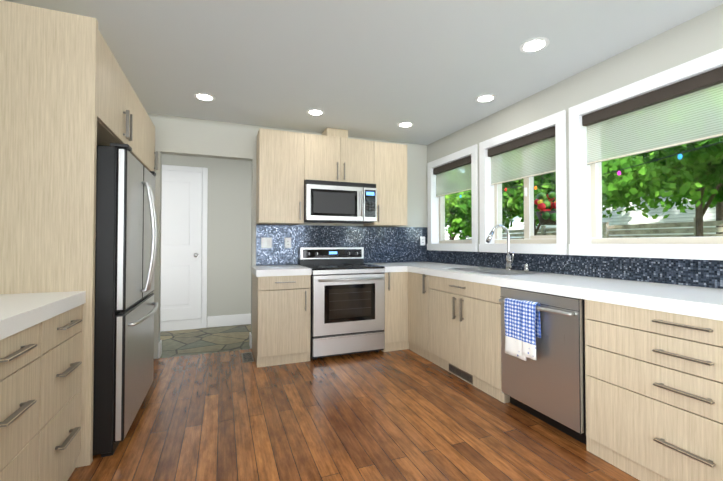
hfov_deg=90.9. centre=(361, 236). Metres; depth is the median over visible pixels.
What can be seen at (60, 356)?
base cabinet
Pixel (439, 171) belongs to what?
window blind
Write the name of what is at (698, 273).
backsplash
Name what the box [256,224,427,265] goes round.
backsplash
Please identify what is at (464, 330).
base cabinet
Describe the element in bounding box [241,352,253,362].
floor vent
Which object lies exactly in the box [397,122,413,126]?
recessed light
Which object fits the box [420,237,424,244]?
electrical outlet plate
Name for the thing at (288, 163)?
upper cabinet
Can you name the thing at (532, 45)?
recessed light
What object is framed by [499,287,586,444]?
dishwasher
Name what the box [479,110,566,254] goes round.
window
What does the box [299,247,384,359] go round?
range
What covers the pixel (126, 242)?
refrigerator
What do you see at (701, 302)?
countertop
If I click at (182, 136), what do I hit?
wall
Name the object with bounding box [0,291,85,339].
countertop
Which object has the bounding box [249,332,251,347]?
baseboard
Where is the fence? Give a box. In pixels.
[445,217,722,239]
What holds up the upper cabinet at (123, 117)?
attached to the wall
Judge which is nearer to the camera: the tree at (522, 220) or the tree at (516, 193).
the tree at (516, 193)
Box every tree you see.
[445,165,513,239]
[450,169,538,225]
[454,145,555,235]
[517,117,664,219]
[533,85,722,236]
[622,115,722,233]
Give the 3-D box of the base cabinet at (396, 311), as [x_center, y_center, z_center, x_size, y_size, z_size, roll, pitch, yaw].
[0.560,0.790,4.182,0.924,0.860,0.685,0,-1,-21]
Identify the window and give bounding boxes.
[427,144,477,251]
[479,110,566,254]
[569,48,722,259]
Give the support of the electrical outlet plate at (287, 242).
attached to the backsplash at (379, 244)
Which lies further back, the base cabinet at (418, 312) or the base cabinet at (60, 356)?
the base cabinet at (418, 312)
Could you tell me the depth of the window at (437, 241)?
4.38 m
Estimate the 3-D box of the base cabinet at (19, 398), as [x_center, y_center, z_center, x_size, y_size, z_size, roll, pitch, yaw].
[-1.444,0.737,1.099,0.621,0.860,0.448,0,-1,-21]
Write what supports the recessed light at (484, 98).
in the ceiling
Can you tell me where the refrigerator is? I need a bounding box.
[93,143,157,456]
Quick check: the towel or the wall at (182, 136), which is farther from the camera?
the wall at (182, 136)
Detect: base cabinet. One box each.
[0,323,40,480]
[38,304,82,480]
[252,273,310,367]
[381,272,408,351]
[408,272,430,360]
[429,275,509,402]
[584,299,722,480]
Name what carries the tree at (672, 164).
on the ground
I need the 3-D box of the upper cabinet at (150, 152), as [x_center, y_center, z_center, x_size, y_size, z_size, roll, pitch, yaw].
[-2.241,-0.868,3.167,0.614,0.480,0.588,0,-1,-21]
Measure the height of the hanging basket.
1.070 m
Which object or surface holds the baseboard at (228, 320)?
attached to the wall at (229, 213)
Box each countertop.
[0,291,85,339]
[251,265,311,276]
[364,262,722,320]
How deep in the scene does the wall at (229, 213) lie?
4.93 m
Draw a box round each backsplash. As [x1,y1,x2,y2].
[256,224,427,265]
[427,250,722,288]
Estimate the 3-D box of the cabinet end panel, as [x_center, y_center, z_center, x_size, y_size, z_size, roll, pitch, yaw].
[-1.698,0.010,1.763,0.622,2.335,0.038,0,-1,-21]
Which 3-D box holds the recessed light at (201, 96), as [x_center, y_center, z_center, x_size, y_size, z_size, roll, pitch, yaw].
[-1.384,-1.234,3.143,0.175,0.007,0.175,0,-1,24]
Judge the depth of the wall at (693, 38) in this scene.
2.57 m
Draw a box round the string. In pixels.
[446,142,721,199]
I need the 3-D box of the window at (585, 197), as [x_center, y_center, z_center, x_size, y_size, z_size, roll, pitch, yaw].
[1.998,-0.443,1.984,0.195,1.140,1.715,0,-1,-21]
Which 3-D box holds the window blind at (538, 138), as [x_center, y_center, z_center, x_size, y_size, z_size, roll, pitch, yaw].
[1.474,-0.719,3.277,0.073,0.370,0.820,0,-1,-21]
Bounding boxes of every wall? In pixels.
[147,113,426,358]
[162,154,251,315]
[427,4,722,288]
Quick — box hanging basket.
[534,142,555,224]
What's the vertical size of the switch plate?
0.115 m
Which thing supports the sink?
in the countertop at (701, 302)
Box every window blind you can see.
[433,156,470,196]
[488,126,555,184]
[582,67,722,164]
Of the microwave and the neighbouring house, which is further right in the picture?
the neighbouring house
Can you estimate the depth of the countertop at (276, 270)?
3.39 m
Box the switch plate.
[261,238,271,247]
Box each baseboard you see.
[158,340,161,356]
[207,313,250,327]
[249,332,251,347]
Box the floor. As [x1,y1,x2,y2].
[67,324,639,480]
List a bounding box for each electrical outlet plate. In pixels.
[285,238,290,247]
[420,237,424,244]
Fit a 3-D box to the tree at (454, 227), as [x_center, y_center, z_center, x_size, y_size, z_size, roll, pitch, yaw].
[2.726,-0.565,11.231,3.549,4.722,3.897,0,-1,-21]
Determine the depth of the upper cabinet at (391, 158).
4.14 m
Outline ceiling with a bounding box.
[3,0,722,144]
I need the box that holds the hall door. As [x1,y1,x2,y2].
[160,165,207,331]
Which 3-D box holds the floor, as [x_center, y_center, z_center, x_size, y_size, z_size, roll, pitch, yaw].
[-0.841,1.200,1.278,6.006,0.060,7.790,0,-1,-21]
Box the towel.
[504,298,540,360]
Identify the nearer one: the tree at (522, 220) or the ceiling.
the ceiling
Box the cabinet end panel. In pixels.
[0,0,97,467]
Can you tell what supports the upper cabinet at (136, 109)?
attached to the wall
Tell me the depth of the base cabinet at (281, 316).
3.36 m
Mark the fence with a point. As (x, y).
(606, 227)
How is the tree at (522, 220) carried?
on the ground
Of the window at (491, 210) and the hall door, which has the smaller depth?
the window at (491, 210)
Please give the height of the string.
0.150 m
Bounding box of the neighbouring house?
[445,146,715,238]
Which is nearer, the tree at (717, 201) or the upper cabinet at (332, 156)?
the upper cabinet at (332, 156)
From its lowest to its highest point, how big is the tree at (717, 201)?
6.609 m
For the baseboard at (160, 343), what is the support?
attached to the wall at (182, 136)
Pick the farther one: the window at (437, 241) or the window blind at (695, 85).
the window at (437, 241)
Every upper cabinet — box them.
[97,29,128,144]
[102,83,144,164]
[144,110,156,171]
[256,128,307,224]
[308,128,375,225]
[376,141,406,226]
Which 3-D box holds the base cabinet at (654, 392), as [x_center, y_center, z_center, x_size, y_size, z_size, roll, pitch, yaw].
[1.677,0.746,1.653,0.685,0.860,0.920,0,-1,-21]
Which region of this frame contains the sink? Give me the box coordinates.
[442,225,547,275]
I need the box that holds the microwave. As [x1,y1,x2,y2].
[304,179,376,223]
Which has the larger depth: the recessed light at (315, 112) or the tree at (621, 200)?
the tree at (621, 200)
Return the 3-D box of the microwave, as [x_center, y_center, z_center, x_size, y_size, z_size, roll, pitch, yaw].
[-0.266,-0.381,3.996,0.800,0.425,0.464,0,-1,-21]
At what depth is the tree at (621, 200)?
11.75 m
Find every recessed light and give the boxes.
[194,93,215,100]
[307,109,324,115]
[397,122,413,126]
[475,94,495,102]
[520,37,549,52]

